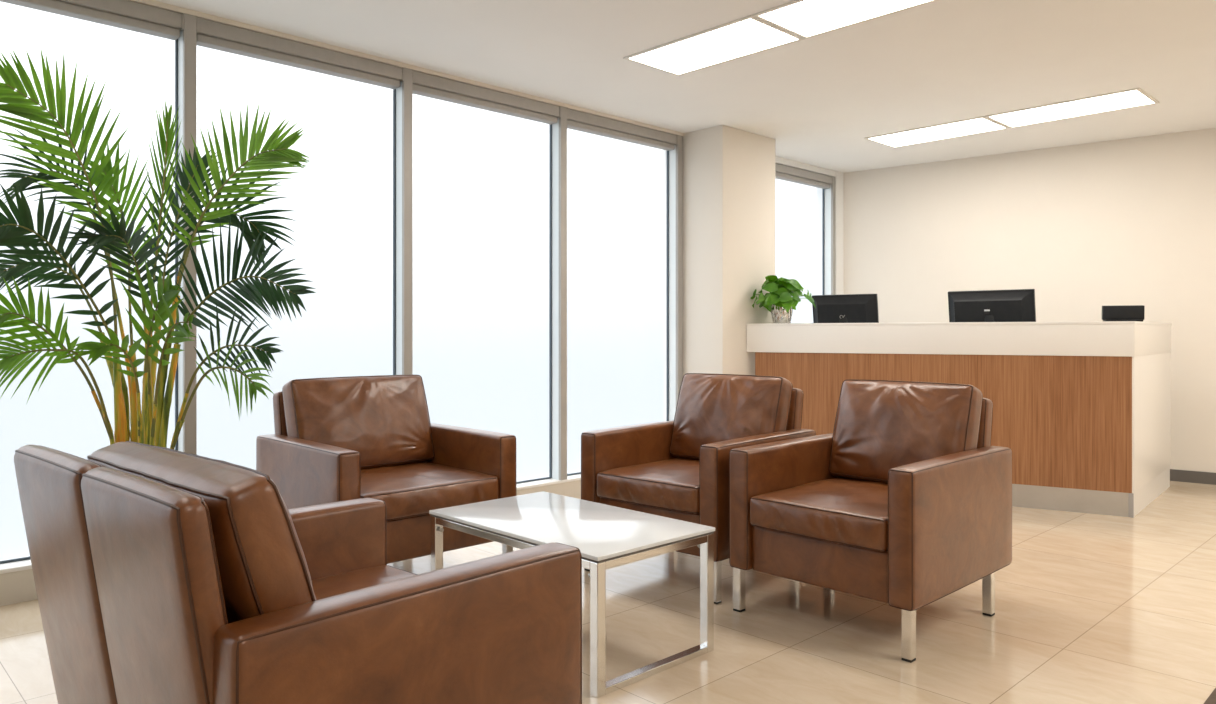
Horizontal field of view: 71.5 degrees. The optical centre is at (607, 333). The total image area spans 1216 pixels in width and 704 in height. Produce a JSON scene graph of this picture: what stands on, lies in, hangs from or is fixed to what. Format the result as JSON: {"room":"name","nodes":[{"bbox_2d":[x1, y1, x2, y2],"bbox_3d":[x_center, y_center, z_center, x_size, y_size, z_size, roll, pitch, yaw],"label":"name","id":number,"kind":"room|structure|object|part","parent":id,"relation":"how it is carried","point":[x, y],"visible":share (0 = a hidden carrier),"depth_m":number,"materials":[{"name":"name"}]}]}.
{"room":"office reception area","nodes":[
{"label":"office reception area","id":0,"kind":"room"},
{"bbox_2d":[0,480,580,605],"bbox_3d":[-2.143,1.016,3.741,7.310,0.128,0.200,0,0,-44],"label":"wall","id":1,"kind":"structure","parent":0,"point":[18,586],"depth_m":3.41,"materials":[{"name":"paint"}]},
{"bbox_2d":[0,13,196,563],"bbox_3d":[-2.322,-0.257,3.506,1.126,2.383,0.112,0,0,-44],"label":"window","id":2,"kind":"structure","parent":1,"relation":"in","point":[186,44],"depth_m":3.85,"materials":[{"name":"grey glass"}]},
{"bbox_2d":[0,0,183,39],"bbox_3d":[-2.334,-1.395,3.485,1.065,0.105,0.097,0,0,-44],"label":"roller blind","id":3,"kind":"object","parent":2,"relation":"attached to","point":[123,14],"visible":1,"depth_m":3.66,"materials":[{"name":"grey fabric"}]},
{"bbox_3d":[-1.939,-0.257,3.883,0.051,2.383,0.078,0,0,-44],"label":"frame","id":4,"kind":"part","parent":2,"relation":"part of","materials":[{"name":"white metal"}]},
{"bbox_2d":[0,473,580,573],"bbox_3d":[-1.943,0.944,3.901,6.800,0.017,0.166,0,0,-44],"label":"trim ledge","id":5,"kind":"object","parent":1,"relation":"on","point":[25,564],"depth_m":5.16,"materials":[{"name":"white"}]},
{"bbox_2d":[393,68,412,374],"bbox_3d":[-1.516,-0.257,4.284,1.126,2.383,0.112,0,0,-44],"label":"window","id":6,"kind":"structure","parent":1,"relation":"in","point":[403,95],"depth_m":4.62,"materials":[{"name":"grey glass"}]},
{"bbox_3d":[-1.133,-0.257,4.660,0.051,2.383,0.078,0,0,-44],"label":"frame","id":7,"kind":"part","parent":6,"relation":"part of","materials":[{"name":"white metal"}]},
{"bbox_2d":[516,106,566,483],"bbox_3d":[-0.708,-0.257,5.063,1.131,2.383,0.112,0,0,-44],"label":"window","id":8,"kind":"structure","parent":1,"relation":"in","point":[557,131],"depth_m":5.41,"materials":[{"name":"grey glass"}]},
{"bbox_3d":[-0.324,-0.257,5.441,0.051,2.383,0.078,0,0,-44],"label":"frame","id":9,"kind":"part","parent":8,"relation":"part of","materials":[{"name":"white metal"}]},
{"bbox_2d":[567,135,682,475],"bbox_3d":[0.101,-0.257,5.844,1.131,2.383,0.112,0,0,-44],"label":"window","id":10,"kind":"structure","parent":1,"relation":"in","point":[674,158],"depth_m":6.19,"materials":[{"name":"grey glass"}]},
{"bbox_2d":[567,108,677,150],"bbox_3d":[0.090,-1.395,5.823,1.070,0.105,0.097,0,0,-44],"label":"roller blind","id":11,"kind":"object","parent":10,"relation":"attached to","point":[576,120],"visible":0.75,"depth_m":5.77,"materials":[{"name":"grey fabric"}]},
{"bbox_3d":[0.486,-0.257,6.223,0.051,2.383,0.078,0,0,-44],"label":"frame","id":12,"kind":"part","parent":10,"relation":"part of","materials":[{"name":"white metal"}]},
{"bbox_2d":[128,0,683,135],"bbox_3d":[-1.958,-1.459,3.917,6.800,0.022,0.204,0,0,-44],"label":"wall","id":13,"kind":"structure","parent":0,"point":[153,3],"depth_m":4.48,"materials":[{"name":"paint"}]},
{"bbox_2d":[197,17,403,88],"bbox_3d":[-1.528,-1.395,4.263,1.065,0.105,0.097,0,0,-44],"label":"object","id":14,"kind":"object","parent":13,"relation":"attached to","point":[210,34],"visible":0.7,"depth_m":4.20,"materials":[{"name":"grey fabric"}]},
{"bbox_2d":[413,70,560,124],"bbox_3d":[-0.720,-1.395,5.042,1.070,0.105,0.097,0,0,-44],"label":"roller blind","id":15,"kind":"object","parent":13,"relation":"attached to","point":[427,85],"visible":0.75,"depth_m":4.98,"materials":[{"name":"grey fabric"}]},
{"bbox_2d":[0,481,1215,703],"bbox_3d":[1.532,1.130,2.263,10.947,0.100,7.530,0,0,-44],"label":"floor","id":16,"kind":"structure","parent":0,"point":[1090,608],"depth_m":3.06,"materials":[{"name":"beige tile"}]},
{"bbox_2d":[0,46,315,448],"bbox_3d":[-1.671,0.042,3.022,1.307,2.077,0.653,0,0,-7],"label":"potted palm","id":17,"kind":"object","parent":16,"relation":"on","point":[149,426],"visible":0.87,"depth_m":3.01,"materials":[{"name":"plant"}]},
{"bbox_2d":[14,441,581,703],"bbox_3d":[-0.682,0.654,1.833,1.014,0.852,0.810,0,0,43],"label":"armchair","id":18,"kind":"object","parent":16,"relation":"on","point":[162,575],"visible":1,"depth_m":1.48,"materials":[{"name":"brown leather"}]},
{"bbox_3d":[-1.104,0.580,1.775,0.470,0.672,0.154,0,0,43],"label":"backrest","id":19,"kind":"part","parent":18,"relation":"part of","materials":[{"name":"brown leather"}]},
{"bbox_3d":[-0.759,0.580,1.459,0.465,0.672,0.154,0,0,43],"label":"backrest","id":20,"kind":"part","parent":18,"relation":"part of","materials":[{"name":"brown leather"}]},
{"bbox_2d":[88,442,315,623],"bbox_3d":[-0.786,0.429,1.618,0.706,0.400,0.231,0,0,43],"label":"cushion","id":21,"kind":"object","parent":18,"relation":"on","point":[256,564],"depth_m":1.36,"materials":[{"name":"brown leather"}]},
{"bbox_3d":[-0.842,0.680,2.067,0.100,0.472,0.646,0,0,43],"label":"arm","id":22,"kind":"part","parent":18,"relation":"part of","materials":[{"name":"brown leather"}]},
{"bbox_2d":[311,565,414,599],"bbox_3d":[-0.556,0.676,1.870,0.680,0.142,0.585,0,0,43],"label":"seat cushion","id":23,"kind":"object","parent":18,"relation":"on","point":[331,580],"depth_m":2.11,"materials":[{"name":"brown leather"}]},
{"bbox_3d":[-0.332,0.680,1.538,0.100,0.472,0.736,0,0,43],"label":"arm","id":24,"kind":"part","parent":18,"relation":"part of","materials":[{"name":"brown leather"}]},
{"bbox_2d":[256,375,515,563],"bbox_3d":[-0.992,0.638,3.751,0.848,0.883,0.870,0,0,-44],"label":"armchair","id":25,"kind":"object","parent":16,"relation":"on","point":[335,439],"visible":0.82,"depth_m":3.69,"materials":[{"name":"brown leather"}]},
{"bbox_3d":[-1.234,0.588,4.002,0.652,0.661,0.171,0,0,-44],"label":"backrest","id":26,"kind":"part","parent":25,"relation":"part of","materials":[{"name":"brown leather"}]},
{"bbox_3d":[-1.248,0.680,3.478,0.100,0.472,0.796,0,0,-44],"label":"arm","id":27,"kind":"part","parent":25,"relation":"part of","materials":[{"name":"brown leather"}]},
{"bbox_2d":[282,376,433,468],"bbox_3d":[-1.141,0.414,3.905,0.676,0.433,0.267,0,0,-44],"label":"cushion","id":28,"kind":"object","parent":25,"relation":"on","point":[384,419],"depth_m":3.82,"materials":[{"name":"brown leather"}]},
{"bbox_2d":[361,462,497,520],"bbox_3d":[-0.914,0.674,3.670,0.650,0.145,0.645,0,0,-44],"label":"seat cushion","id":29,"kind":"object","parent":25,"relation":"on","point":[409,490],"depth_m":3.53,"materials":[{"name":"brown leather"}]},
{"bbox_3d":[-0.970,0.823,3.728,0.652,0.175,0.726,0,0,-44],"label":"seat","id":30,"kind":"part","parent":25,"relation":"part of","materials":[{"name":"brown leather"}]},
{"bbox_3d":[-0.710,0.680,3.997,0.100,0.472,0.796,0,0,-44],"label":"arm","id":31,"kind":"part","parent":25,"relation":"part of","materials":[{"name":"brown leather"}]},
{"bbox_3d":[-0.445,0.985,3.746,0.036,0.174,0.036,0,0,-44],"label":"leg","id":32,"kind":"part","parent":25,"relation":"part of","materials":[{"name":"silver metal"}]},
{"bbox_2d":[429,491,714,697],"bbox_3d":[-0.151,0.870,3.015,0.552,0.420,0.918,0,0,-44],"label":"coffee table","id":33,"kind":"object","parent":16,"relation":"on","point":[606,537],"visible":0.9,"depth_m":2.86,"materials":[{"name":"white glass"}]},
{"bbox_3d":[-0.455,0.880,3.331,0.544,0.400,0.034,0,0,-44],"label":"leg frame","id":34,"kind":"part","parent":33,"relation":"part of","materials":[{"name":"silver metal"}]},
{"bbox_3d":[-0.334,0.693,2.838,0.034,0.026,0.844,0,0,-44],"label":"rail","id":35,"kind":"part","parent":33,"relation":"part of","materials":[{"name":"silver metal"}]},
{"bbox_3d":[-0.151,0.676,3.015,0.544,0.008,0.910,0,0,-44],"label":"under panel","id":36,"kind":"part","parent":33,"relation":"part of","materials":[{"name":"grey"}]},
{"bbox_3d":[0.153,0.880,2.700,0.544,0.400,0.034,0,0,-44],"label":"leg frame","id":37,"kind":"part","parent":33,"relation":"part of","materials":[{"name":"silver metal"}]},
{"bbox_2d":[581,373,815,603],"bbox_3d":[0.437,0.639,3.916,0.764,0.883,0.890,0,0,42],"label":"armchair","id":38,"kind":"object","parent":16,"relation":"on","point":[678,469],"visible":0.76,"depth_m":3.86,"materials":[{"name":"brown leather"}]},
{"bbox_3d":[0.178,0.680,4.125,0.100,0.472,0.816,0,0,42],"label":"arm","id":39,"kind":"part","parent":38,"relation":"part of","materials":[{"name":"brown leather"}]},
{"bbox_2d":[597,458,698,513],"bbox_3d":[0.362,0.674,3.833,0.565,0.146,0.665,0,0,42],"label":"seat cushion","id":40,"kind":"object","parent":38,"relation":"on","point":[646,485],"depth_m":3.65,"materials":[{"name":"brown leather"}]},
{"bbox_3d":[0.416,0.823,3.893,0.567,0.175,0.746,0,0,42],"label":"seat","id":41,"kind":"part","parent":38,"relation":"part of","materials":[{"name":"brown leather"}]},
{"bbox_3d":[0.432,0.985,3.391,0.036,0.174,0.036,0,0,42],"label":"leg","id":42,"kind":"part","parent":38,"relation":"part of","materials":[{"name":"silver metal"}]},
{"bbox_2d":[670,373,791,459],"bbox_3d":[0.588,0.414,4.084,0.591,0.433,0.274,0,0,42],"label":"cushion","id":43,"kind":"object","parent":38,"relation":"on","point":[711,408],"depth_m":4.00,"materials":[{"name":"brown leather"}]},
{"bbox_3d":[0.671,0.680,3.681,0.100,0.472,0.816,0,0,42],"label":"arm","id":44,"kind":"part","parent":38,"relation":"part of","materials":[{"name":"brown leather"}]},
{"bbox_3d":[0.677,0.588,4.183,0.567,0.661,0.171,0,0,42],"label":"backrest","id":45,"kind":"part","parent":38,"relation":"part of","materials":[{"name":"brown leather"}]},
{"bbox_2d":[729,379,1011,662],"bbox_3d":[1.047,0.639,3.327,0.920,0.883,0.764,0,0,-44],"label":"armchair","id":46,"kind":"object","parent":16,"relation":"on","point":[906,505],"visible":1,"depth_m":3.17,"materials":[{"name":"brown leather"}]},
{"bbox_3d":[0.512,0.985,3.294,0.036,0.174,0.036,0,0,-44],"label":"leg","id":47,"kind":"part","parent":46,"relation":"part of","materials":[{"name":"silver metal"}]},
{"bbox_3d":[0.803,0.680,3.553,0.846,0.472,0.100,0,0,-44],"label":"arm","id":48,"kind":"part","parent":46,"relation":"part of","materials":[{"name":"brown leather"}]},
{"bbox_2d":[750,477,887,549],"bbox_3d":[0.966,0.675,3.250,0.695,0.144,0.565,0,0,-44],"label":"seat cushion","id":49,"kind":"object","parent":46,"relation":"on","point":[830,513],"depth_m":3.08,"materials":[{"name":"brown leather"}]},
{"bbox_3d":[1.024,0.823,3.305,0.776,0.175,0.567,0,0,-44],"label":"seat","id":50,"kind":"part","parent":46,"relation":"part of","materials":[{"name":"brown leather"}]},
{"bbox_2d":[829,380,981,483],"bbox_3d":[1.220,0.414,3.494,0.274,0.432,0.591,0,0,-44],"label":"cushion","id":51,"kind":"object","parent":46,"relation":"on","point":[880,426],"depth_m":3.42,"materials":[{"name":"brown leather"}]},
{"bbox_3d":[0.994,0.985,2.794,0.036,0.174,0.036,0,0,-44],"label":"leg","id":52,"kind":"part","parent":46,"relation":"part of","materials":[{"name":"silver metal"}]},
{"bbox_3d":[1.264,0.680,3.076,0.846,0.472,0.100,0,0,-44],"label":"arm","id":53,"kind":"part","parent":46,"relation":"part of","materials":[{"name":"brown leather"}]},
{"bbox_3d":[1.316,0.588,3.587,0.171,0.661,0.567,0,0,-44],"label":"backrest","id":54,"kind":"part","parent":46,"relation":"part of","materials":[{"name":"brown leather"}]},
{"bbox_3d":[1.462,0.985,3.245,0.036,0.174,0.036,0,0,-44],"label":"leg","id":55,"kind":"part","parent":46,"relation":"part of","materials":[{"name":"silver metal"}]},
{"bbox_2d":[747,321,1170,517],"bbox_3d":[2.491,0.504,6.047,2.663,1.152,1.336,0,0,30],"label":"reception desk","id":56,"kind":"object","parent":16,"relation":"on","point":[1082,409],"visible":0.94,"depth_m":5.25,"materials":[{"name":"white laminate"}]},
{"bbox_2d":[751,275,815,322],"bbox_3d":[1.279,-0.248,6.073,0.453,0.351,0.406,0,0,-44],"label":"potted plant","id":57,"kind":"object","parent":56,"relation":"on","point":[779,301],"visible":0.98,"depth_m":6.00,"materials":[{"name":"green plant"}]},
{"bbox_2d":[812,294,878,322],"bbox_3d":[1.812,0.012,6.478,0.500,0.622,0.210,0,0,33],"label":"computer monitor","id":58,"kind":"object","parent":56,"relation":"on","point":[843,308],"visible":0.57,"depth_m":6.43,"materials":[{"name":"black plastic"}]},
{"bbox_3d":[2.082,0.536,5.555,2.316,0.803,0.048,0,0,30],"label":"wood panel","id":59,"kind":"part","parent":56,"relation":"part of","materials":[{"name":"brown wood"}]},
{"bbox_2d":[747,321,1170,325],"bbox_3d":[2.488,-0.063,6.041,2.663,0.018,1.324,0,0,30],"label":"countertop","id":60,"kind":"structure","parent":56,"relation":"on","point":[1086,322],"depth_m":5.43,"materials":[{"name":"white stone"}]},
{"bbox_2d":[948,289,1035,321],"bbox_3d":[2.703,0.008,5.971,0.570,0.629,0.210,0,0,38],"label":"computer monitor","id":61,"kind":"object","parent":56,"relation":"on","point":[1014,305],"visible":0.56,"depth_m":5.92,"materials":[{"name":"black plastic"}]},
{"bbox_2d":[1102,305,1144,321],"bbox_3d":[3.186,-0.123,5.230,0.224,0.101,0.100,0,0,20],"label":"screen","id":62,"kind":"object","parent":56,"relation":"on","point":[1118,312],"visible":0.81,"depth_m":5.21,"materials":[{"name":"black plastic"}]},
{"bbox_3d":[3.506,0.536,5.477,0.056,0.803,1.338,0,0,41],"label":"panel","id":63,"kind":"part","parent":56,"relation":"part of","materials":[{"name":"white laminate"}]},
{"bbox_2d":[1204,688,1215,703],"bbox_3d":[1.503,1.075,1.380,2.280,0.011,1.230,0,0,-44],"label":"floor mat","id":64,"kind":"object","parent":16,"relation":"on","point":[1211,699],"visible":1,"depth_m":2.48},
{"bbox_2d":[154,0,1215,172],"bbox_3d":[1.532,-1.520,2.263,10.947,0.100,7.530,0,0,-44],"label":"ceiling","id":65,"kind":"structure","parent":0,"point":[819,97],"depth_m":4.55,"materials":[{"name":"paint"}]},
{"bbox_2d":[623,15,803,75],"bbox_3d":[0.529,-1.466,4.349,0.440,0.008,0.835,0,0,-44],"label":"recessed light","id":66,"kind":"object","parent":65,"relation":"in","point":[748,35],"visible":1,"depth_m":4.32,"materials":[{"name":"white"}]},
{"bbox_2d":[752,0,938,38],"bbox_3d":[1.112,-1.466,3.744,0.440,0.008,0.835,0,0,-44],"label":"recessed light","id":67,"kind":"object","parent":65,"relation":"in","point":[806,19],"visible":1,"depth_m":3.87,"materials":[{"name":"white"}]},
{"bbox_2d":[864,116,1008,147],"bbox_3d":[2.394,-1.466,6.182,0.450,0.008,0.885,0,0,-44],"label":"recessed light","id":68,"kind":"object","parent":65,"relation":"in","point":[981,124],"visible":1,"depth_m":6.16,"materials":[{"name":"white"}]},
{"bbox_2d":[985,88,1158,127],"bbox_3d":[3.021,-1.466,5.533,0.450,0.008,0.910,0,0,-44],"label":"recessed light","id":69,"kind":"object","parent":65,"relation":"in","point":[1136,97],"visible":1,"depth_m":5.50,"materials":[{"name":"white"}]},
{"bbox_2d":[664,125,774,420],"bbox_3d":[0.843,-0.195,6.371,0.640,2.550,0.560,0,0,-44],"label":"wall pillar","id":70,"kind":"structure","parent":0,"point":[729,172],"depth_m":6.11,"materials":[{"name":"paint"}]},
{"bbox_2d":[844,128,1215,472],"bbox_3d":[5.027,-0.195,5.634,7.637,2.550,0.198,0,0,38],"label":"wall","id":71,"kind":"structure","parent":0,"point":[1088,227],"depth_m":6.61,"materials":[{"name":"paint"}]},
{"bbox_2d":[775,156,835,176],"bbox_3d":[1.486,-1.445,7.239,1.490,0.050,0.204,0,0,-44],"label":"trim","id":72,"kind":"structure","parent":71,"relation":"attached to","point":[778,160],"depth_m":7.31,"materials":[{"name":"white"}]},
{"bbox_2d":[816,171,843,294],"bbox_3d":[2.039,-0.195,7.768,0.121,2.550,0.210,0,0,-44],"label":"trim","id":73,"kind":"structure","parent":71,"relation":"attached to","point":[839,179],"depth_m":7.72,"materials":[{"name":"white"}]},
{"bbox_2d":[1170,469,1215,484],"bbox_3d":[5.841,1.038,4.870,4.953,0.085,0.011,0,0,38],"label":"baseboard","id":74,"kind":"structure","parent":71,"relation":"attached to","point":[1200,477],"depth_m":6.11,"materials":[{"name":"grey"}]},
{"bbox_3d":[1.485,1.016,7.240,1.490,0.128,0.200,0,0,-44],"label":"wall","id":75,"kind":"structure","parent":0,"visible":0},
{"bbox_2d":[775,163,832,188],"bbox_3d":[1.492,-1.365,7.175,1.405,0.105,0.097,0,0,-44],"label":"roller blind","id":76,"kind":"object","parent":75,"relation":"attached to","point":[782,172],"visible":0.5,"depth_m":7.32,"materials":[{"name":"grey fabric"}]},
{"bbox_2d":[822,176,834,294],"bbox_3d":[1.505,-0.242,7.198,1.461,2.355,0.112,0,0,-44],"label":"window","id":77,"kind":"structure","parent":75,"relation":"in","point":[828,195],"depth_m":7.66,"materials":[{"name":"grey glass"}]},
{"bbox_3d":[2.008,-0.242,7.691,0.051,2.355,0.078,0,0,-44],"label":"frame","id":78,"kind":"part","parent":77,"relation":"part of","materials":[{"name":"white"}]}
]}

